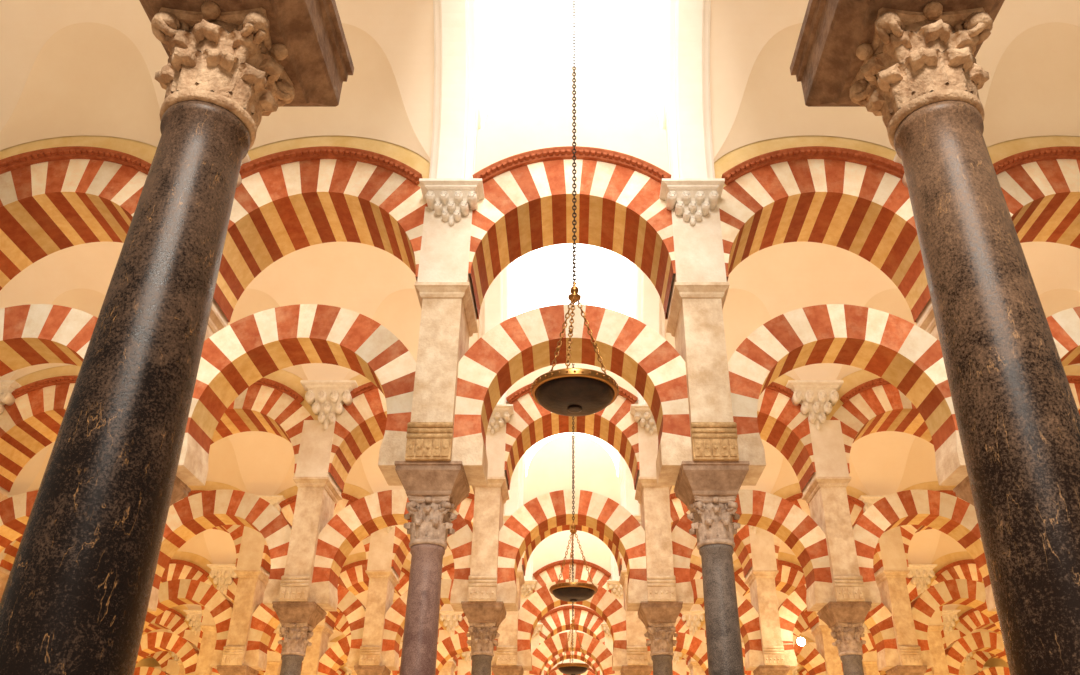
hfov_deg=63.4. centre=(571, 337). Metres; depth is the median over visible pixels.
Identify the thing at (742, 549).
round arch
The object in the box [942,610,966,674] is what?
pier
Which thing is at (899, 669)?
column
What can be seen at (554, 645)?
arch
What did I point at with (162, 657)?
round arch
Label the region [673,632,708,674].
arch
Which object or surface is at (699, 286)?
pier
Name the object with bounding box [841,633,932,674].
arch
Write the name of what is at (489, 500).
pier
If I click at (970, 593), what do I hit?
arch
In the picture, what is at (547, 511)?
arch
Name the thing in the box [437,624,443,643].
round arch
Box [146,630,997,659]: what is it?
wall
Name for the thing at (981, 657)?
round arch
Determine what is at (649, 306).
trim
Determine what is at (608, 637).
pier
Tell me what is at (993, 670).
arch
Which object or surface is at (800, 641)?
floodlight
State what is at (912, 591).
round arch
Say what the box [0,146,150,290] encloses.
round arch
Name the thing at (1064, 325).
arch
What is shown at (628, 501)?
trim
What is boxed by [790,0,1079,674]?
column
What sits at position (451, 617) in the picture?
pier
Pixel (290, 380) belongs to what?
wall
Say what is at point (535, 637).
pier
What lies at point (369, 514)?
arch
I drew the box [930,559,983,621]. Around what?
round arch
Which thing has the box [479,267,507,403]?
trim
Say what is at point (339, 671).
round arch
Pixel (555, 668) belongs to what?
round arch
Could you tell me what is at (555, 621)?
round arch
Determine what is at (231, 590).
round arch
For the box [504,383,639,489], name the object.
round arch
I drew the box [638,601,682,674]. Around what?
column
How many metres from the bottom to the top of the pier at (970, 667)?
3.920 m
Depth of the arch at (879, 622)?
20.64 m
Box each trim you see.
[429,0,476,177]
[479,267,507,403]
[503,455,523,514]
[524,552,532,579]
[611,552,619,579]
[620,455,640,514]
[636,267,664,403]
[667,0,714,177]
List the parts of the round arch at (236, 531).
cornice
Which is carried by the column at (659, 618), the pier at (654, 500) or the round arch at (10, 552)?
the pier at (654, 500)
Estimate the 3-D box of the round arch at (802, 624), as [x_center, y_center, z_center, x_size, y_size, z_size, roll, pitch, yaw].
[9.375,11.168,32.876,3.140,1.885,1.160,0,-30,0]
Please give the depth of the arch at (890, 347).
9.97 m
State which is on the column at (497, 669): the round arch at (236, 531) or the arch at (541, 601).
the arch at (541, 601)
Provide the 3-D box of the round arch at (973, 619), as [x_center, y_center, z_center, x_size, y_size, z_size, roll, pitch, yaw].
[15.675,11.168,32.876,3.140,1.885,1.160,0,-30,0]
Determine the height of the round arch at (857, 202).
1.885 m
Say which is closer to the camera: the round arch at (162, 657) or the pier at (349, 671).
the round arch at (162, 657)
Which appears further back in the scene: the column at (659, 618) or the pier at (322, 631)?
the pier at (322, 631)
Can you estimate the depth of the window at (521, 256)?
18.61 m
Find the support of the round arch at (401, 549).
on the pier at (383, 578)
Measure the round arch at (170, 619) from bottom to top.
1.885 m
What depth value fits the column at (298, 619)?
14.57 m
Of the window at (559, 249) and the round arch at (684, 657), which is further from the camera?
the round arch at (684, 657)
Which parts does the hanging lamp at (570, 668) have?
chain, lamp shade, hanger chain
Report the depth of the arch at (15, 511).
15.55 m
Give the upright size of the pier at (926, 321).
3.920 m
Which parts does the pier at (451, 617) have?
moulding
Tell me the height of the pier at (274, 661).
3.920 m
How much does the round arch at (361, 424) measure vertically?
1.885 m
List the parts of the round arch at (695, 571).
cornice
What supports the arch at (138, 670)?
on the column
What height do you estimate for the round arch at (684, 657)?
1.885 m
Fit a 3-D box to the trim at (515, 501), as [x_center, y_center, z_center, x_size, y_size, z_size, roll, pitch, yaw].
[-1.500,1.793,20.189,0.540,3.290,5.350,0,-30,0]
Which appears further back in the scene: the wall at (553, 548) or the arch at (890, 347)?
the wall at (553, 548)
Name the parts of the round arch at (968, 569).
cornice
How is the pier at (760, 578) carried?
on the column at (761, 669)
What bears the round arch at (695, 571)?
on the pier
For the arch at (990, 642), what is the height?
2.000 m
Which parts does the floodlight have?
bulb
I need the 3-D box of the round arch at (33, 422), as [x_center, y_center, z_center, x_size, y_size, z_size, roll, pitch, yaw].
[-9.375,1.819,16.484,3.140,1.885,1.160,0,-30,0]
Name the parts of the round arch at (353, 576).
cornice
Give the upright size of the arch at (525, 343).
2.000 m
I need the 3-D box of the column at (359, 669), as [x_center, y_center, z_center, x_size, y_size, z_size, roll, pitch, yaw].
[-4.650,9.775,19.257,0.700,4.700,0.860,0,-30,0]
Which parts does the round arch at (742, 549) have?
cornice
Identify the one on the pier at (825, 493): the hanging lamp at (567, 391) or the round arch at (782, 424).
the round arch at (782, 424)
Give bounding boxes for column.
[0,0,353,674]
[169,476,190,506]
[216,665,258,674]
[272,601,326,674]
[354,665,390,674]
[394,461,469,674]
[461,601,505,674]
[491,665,523,674]
[620,665,652,674]
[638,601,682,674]
[674,461,749,674]
[753,665,789,674]
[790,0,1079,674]
[817,601,871,674]
[885,665,927,674]
[953,476,973,505]
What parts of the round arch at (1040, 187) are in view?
cornice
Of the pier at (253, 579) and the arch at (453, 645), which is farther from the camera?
the arch at (453, 645)
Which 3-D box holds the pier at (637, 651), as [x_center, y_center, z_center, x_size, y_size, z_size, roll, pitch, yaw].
[1.450,6.168,21.138,0.750,3.430,1.406,0,-30,0]
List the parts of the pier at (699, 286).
moulding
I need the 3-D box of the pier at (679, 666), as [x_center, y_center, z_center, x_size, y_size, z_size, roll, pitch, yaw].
[4.510,15.305,37.650,1.012,3.920,1.406,0,-30,0]
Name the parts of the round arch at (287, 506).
cornice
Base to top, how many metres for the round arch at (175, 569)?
1.885 m
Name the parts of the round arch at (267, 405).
cornice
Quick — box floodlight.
[782,637,804,645]
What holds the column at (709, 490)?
on the floor
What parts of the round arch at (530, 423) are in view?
cornice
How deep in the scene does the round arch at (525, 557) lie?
22.11 m
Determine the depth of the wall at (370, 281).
16.68 m
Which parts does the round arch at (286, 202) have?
cornice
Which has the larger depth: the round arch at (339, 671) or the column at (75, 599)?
the round arch at (339, 671)
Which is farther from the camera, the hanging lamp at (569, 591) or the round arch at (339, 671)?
the round arch at (339, 671)
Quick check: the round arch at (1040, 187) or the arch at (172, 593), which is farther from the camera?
the arch at (172, 593)
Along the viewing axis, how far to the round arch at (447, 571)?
27.27 m
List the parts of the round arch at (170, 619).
cornice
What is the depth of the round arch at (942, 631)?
32.34 m
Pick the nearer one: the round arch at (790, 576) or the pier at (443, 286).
the pier at (443, 286)
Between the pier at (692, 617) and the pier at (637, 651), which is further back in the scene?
the pier at (692, 617)
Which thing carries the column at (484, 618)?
on the floor
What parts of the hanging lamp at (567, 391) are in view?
chain, lamp shade, hanger chain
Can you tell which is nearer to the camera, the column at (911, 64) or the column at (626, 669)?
the column at (911, 64)
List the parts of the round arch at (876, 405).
cornice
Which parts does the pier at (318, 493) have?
moulding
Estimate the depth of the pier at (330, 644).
38.01 m
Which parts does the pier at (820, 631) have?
moulding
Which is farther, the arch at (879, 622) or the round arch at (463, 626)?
the round arch at (463, 626)
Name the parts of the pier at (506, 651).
moulding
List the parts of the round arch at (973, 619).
cornice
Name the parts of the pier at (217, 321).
moulding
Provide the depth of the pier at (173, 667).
37.83 m
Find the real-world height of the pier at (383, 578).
3.920 m
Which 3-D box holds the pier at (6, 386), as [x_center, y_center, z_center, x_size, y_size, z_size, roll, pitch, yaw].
[-10.810,2.839,15.796,1.012,3.920,1.406,0,-30,0]
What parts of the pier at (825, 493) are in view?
moulding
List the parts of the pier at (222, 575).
moulding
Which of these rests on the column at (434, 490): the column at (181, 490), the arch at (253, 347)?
the arch at (253, 347)
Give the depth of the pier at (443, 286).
10.07 m
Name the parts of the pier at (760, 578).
moulding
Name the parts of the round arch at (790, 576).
cornice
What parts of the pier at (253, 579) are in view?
moulding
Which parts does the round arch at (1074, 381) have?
cornice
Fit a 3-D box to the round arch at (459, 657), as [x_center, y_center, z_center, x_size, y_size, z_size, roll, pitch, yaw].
[-6.225,14.284,38.339,3.140,1.885,1.160,0,-30,0]
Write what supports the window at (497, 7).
attached to the ceiling at (68, 67)
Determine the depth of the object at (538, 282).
18.30 m
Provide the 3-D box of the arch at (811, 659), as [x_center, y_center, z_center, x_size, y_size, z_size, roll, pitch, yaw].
[6.225,9.982,26.380,3.030,2.000,0.620,0,-30,0]
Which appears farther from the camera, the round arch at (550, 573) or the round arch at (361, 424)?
the round arch at (550, 573)
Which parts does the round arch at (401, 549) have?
cornice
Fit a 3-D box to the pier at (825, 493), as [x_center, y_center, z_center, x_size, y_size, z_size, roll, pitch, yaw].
[4.510,2.839,15.796,1.012,3.920,1.406,0,-30,0]
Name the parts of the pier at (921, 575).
moulding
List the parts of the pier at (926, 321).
moulding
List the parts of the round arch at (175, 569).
cornice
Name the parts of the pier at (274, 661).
moulding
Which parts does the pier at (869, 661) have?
moulding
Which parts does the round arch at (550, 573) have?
cornice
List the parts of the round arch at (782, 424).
cornice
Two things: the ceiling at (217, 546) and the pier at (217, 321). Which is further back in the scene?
the ceiling at (217, 546)
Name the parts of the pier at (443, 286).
moulding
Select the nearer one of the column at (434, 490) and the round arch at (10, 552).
the column at (434, 490)
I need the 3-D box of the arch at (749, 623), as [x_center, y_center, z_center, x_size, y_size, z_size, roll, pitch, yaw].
[3.075,6.865,20.916,3.030,2.000,0.620,0,-30,0]
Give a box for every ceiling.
[0,0,1079,173]
[151,629,992,641]
[177,529,966,563]
[183,590,960,609]
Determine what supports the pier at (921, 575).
on the column
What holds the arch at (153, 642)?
on the column
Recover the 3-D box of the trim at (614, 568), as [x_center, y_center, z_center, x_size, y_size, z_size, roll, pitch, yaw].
[1.500,4.910,25.652,0.540,3.290,5.350,0,-30,0]
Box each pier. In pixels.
[0,380,21,501]
[0,495,14,600]
[166,651,179,674]
[177,610,201,674]
[195,564,236,674]
[204,153,250,340]
[221,495,284,664]
[265,623,281,674]
[278,380,357,600]
[301,611,332,674]
[327,642,334,649]
[344,667,351,674]
[359,525,398,664]
[405,178,484,460]
[438,610,463,674]
[457,651,471,674]
[468,404,513,600]
[496,515,524,664]
[520,580,536,674]
[531,623,542,654]
[601,623,612,654]
[607,580,623,674]
[619,515,647,664]
[630,404,675,600]
[659,178,738,460]
[672,651,686,674]
[680,610,705,674]
[745,525,784,664]
[786,380,865,600]
[792,667,799,674]
[809,642,816,649]
[811,611,842,674]
[859,495,922,664]
[862,623,878,674]
[893,153,939,340]
[907,564,948,674]
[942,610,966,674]
[964,651,977,674]
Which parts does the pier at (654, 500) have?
moulding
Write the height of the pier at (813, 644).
3.920 m
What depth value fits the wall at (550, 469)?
22.21 m
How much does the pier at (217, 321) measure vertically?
3.920 m
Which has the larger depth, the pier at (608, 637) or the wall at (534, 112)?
the pier at (608, 637)
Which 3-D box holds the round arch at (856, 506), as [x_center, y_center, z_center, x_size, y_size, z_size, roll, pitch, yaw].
[6.225,4.935,21.948,3.140,1.885,1.160,0,-30,0]
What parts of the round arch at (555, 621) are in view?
cornice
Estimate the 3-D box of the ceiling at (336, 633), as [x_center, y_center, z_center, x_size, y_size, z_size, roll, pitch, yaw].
[0.000,10.782,36.785,40.800,3.680,5.250,0,-30,0]
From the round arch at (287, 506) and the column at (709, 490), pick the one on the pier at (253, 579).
the round arch at (287, 506)
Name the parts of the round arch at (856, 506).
cornice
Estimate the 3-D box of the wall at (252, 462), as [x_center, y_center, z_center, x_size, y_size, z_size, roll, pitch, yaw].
[0.000,1.433,20.394,34.500,3.680,5.250,0,-30,0]
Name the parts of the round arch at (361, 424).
cornice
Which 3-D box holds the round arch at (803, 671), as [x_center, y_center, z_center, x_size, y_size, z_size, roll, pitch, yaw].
[12.525,17.401,43.803,3.140,1.885,1.160,0,-30,0]
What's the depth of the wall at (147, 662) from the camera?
44.38 m
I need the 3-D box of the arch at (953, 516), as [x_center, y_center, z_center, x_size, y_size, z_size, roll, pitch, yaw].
[6.225,3.749,15.453,3.030,2.000,0.620,0,-30,0]
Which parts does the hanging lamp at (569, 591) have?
chain, lamp shade, hanger chain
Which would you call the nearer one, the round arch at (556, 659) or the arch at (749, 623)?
the arch at (749, 623)
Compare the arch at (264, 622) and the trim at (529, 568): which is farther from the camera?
the trim at (529, 568)
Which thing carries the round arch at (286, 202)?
on the pier at (217, 321)
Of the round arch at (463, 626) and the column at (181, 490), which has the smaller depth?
the column at (181, 490)
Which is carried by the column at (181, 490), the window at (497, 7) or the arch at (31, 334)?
the arch at (31, 334)
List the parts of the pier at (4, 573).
moulding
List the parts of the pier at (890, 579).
moulding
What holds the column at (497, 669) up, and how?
on the floor
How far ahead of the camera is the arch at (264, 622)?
20.64 m
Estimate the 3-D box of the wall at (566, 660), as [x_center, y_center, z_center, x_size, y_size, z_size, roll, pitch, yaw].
[0.000,15.702,44.841,40.800,4.245,1.016,0,-30,0]
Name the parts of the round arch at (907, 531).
cornice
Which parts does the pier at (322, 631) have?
moulding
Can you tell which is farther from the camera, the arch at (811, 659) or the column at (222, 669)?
the arch at (811, 659)
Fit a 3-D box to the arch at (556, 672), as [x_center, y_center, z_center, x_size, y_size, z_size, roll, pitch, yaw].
[0.000,13.098,31.844,2.880,2.000,0.620,0,-30,0]
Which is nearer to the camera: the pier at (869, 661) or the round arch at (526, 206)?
the round arch at (526, 206)
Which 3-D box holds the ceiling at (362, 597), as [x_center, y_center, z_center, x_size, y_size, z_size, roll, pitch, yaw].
[0.000,7.666,31.322,40.800,3.680,5.250,0,-30,0]
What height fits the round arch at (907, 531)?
1.885 m
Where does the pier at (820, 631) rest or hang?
on the column
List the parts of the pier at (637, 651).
moulding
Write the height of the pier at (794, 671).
3.920 m
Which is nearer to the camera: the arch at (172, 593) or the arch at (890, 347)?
the arch at (890, 347)
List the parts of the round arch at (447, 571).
cornice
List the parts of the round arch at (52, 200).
cornice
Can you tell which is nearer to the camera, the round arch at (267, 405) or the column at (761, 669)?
the round arch at (267, 405)
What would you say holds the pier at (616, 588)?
on the column
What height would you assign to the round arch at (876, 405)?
1.885 m
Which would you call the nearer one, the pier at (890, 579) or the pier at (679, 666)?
the pier at (890, 579)
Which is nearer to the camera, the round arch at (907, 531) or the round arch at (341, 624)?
the round arch at (907, 531)
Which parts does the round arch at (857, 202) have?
cornice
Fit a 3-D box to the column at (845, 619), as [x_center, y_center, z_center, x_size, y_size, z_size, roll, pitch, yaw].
[4.650,6.659,13.793,0.700,4.700,0.860,0,-30,0]
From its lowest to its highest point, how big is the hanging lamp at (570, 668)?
7.871 m
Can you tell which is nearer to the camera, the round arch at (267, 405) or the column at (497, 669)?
the round arch at (267, 405)
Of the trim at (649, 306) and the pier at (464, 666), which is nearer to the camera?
the trim at (649, 306)
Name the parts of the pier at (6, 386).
moulding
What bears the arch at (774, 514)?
on the column at (845, 619)
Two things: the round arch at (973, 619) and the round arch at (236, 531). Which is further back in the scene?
the round arch at (973, 619)
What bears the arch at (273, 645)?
on the column
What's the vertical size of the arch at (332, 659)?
2.000 m
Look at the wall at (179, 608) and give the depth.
32.86 m
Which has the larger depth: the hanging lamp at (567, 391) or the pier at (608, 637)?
the pier at (608, 637)
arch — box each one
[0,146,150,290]
[0,304,97,376]
[0,375,77,491]
[0,490,37,552]
[0,535,22,570]
[134,667,169,674]
[136,632,198,674]
[142,608,189,658]
[143,579,233,668]
[143,651,172,671]
[147,489,291,610]
[160,559,213,621]
[176,304,415,485]
[177,490,243,566]
[197,628,202,649]
[210,378,313,472]
[211,633,302,674]
[213,146,427,321]
[226,577,237,602]
[244,584,365,670]
[261,492,370,572]
[281,611,350,656]
[309,489,471,610]
[317,635,401,674]
[325,560,409,628]
[328,382,386,491]
[336,668,344,674]
[380,579,497,670]
[391,493,474,577]
[435,632,470,674]
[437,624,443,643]
[439,563,453,610]
[452,304,691,485]
[453,613,469,662]
[454,655,461,674]
[468,146,675,318]
[496,489,647,610]
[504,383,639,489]
[517,579,626,670]
[522,525,621,575]
[529,632,614,674]
[533,559,610,592]
[539,605,604,644]
[544,651,599,674]
[548,667,595,673]
[549,670,594,674]
[646,579,763,670]
[669,493,752,577]
[672,489,834,610]
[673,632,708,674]
[674,613,690,662]
[682,655,689,674]
[690,563,704,610]
[700,624,706,643]
[716,146,930,321]
[728,304,967,485]
[734,560,818,628]
[742,635,826,674]
[757,382,815,491]
[773,492,882,572]
[778,584,899,670]
[793,611,862,656]
[799,668,807,674]
[830,378,933,472]
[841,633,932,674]
[852,489,996,610]
[900,490,966,566]
[906,577,917,602]
[910,579,1000,668]
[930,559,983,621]
[941,628,946,649]
[945,632,1007,674]
[954,608,1001,658]
[971,651,1000,671]
[974,667,1009,674]
[993,146,1079,248]
[1046,306,1079,366]
[1066,375,1079,413]
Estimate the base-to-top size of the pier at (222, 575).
3.920 m
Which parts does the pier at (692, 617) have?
moulding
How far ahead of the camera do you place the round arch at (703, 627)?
32.53 m
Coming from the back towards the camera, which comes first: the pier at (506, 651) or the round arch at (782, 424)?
the pier at (506, 651)
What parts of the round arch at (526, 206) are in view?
cornice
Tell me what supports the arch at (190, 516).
on the column
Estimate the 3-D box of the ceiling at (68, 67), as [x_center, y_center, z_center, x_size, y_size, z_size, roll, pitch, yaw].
[0.000,-4.800,9.467,21.900,3.680,5.250,0,-30,0]
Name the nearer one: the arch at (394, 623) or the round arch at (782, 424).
the round arch at (782, 424)
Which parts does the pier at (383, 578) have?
moulding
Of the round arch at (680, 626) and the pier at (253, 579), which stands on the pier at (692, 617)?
the round arch at (680, 626)
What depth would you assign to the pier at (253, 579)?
20.97 m
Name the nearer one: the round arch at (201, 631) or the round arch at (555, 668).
the round arch at (201, 631)
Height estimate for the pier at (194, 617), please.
3.920 m
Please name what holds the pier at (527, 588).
on the column
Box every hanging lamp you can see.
[530,0,619,416]
[549,243,597,601]
[556,432,589,674]
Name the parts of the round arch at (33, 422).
cornice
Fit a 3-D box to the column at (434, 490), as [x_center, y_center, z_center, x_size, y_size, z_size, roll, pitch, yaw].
[-1.500,3.542,8.329,0.700,4.700,0.860,0,-30,0]
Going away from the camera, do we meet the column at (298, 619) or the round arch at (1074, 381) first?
the column at (298, 619)
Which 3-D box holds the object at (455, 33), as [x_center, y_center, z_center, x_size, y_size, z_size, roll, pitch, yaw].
[-1.500,-4.440,9.261,0.540,3.290,5.350,0,-30,0]
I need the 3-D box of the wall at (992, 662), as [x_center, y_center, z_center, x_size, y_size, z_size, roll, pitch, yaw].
[21.500,12.058,30.627,0.001,12.000,34.595,0,-30,0]
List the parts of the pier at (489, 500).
moulding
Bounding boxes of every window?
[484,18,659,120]
[489,0,654,14]
[491,15,652,255]
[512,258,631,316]
[519,256,624,257]
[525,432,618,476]
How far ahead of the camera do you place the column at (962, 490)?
9.62 m
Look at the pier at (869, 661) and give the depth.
31.96 m
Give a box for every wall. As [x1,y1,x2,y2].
[0,0,1079,187]
[0,242,1079,402]
[8,431,937,494]
[15,260,1079,419]
[34,435,955,504]
[135,658,160,667]
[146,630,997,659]
[171,530,972,587]
[172,599,971,629]
[340,659,803,674]
[983,658,1008,667]

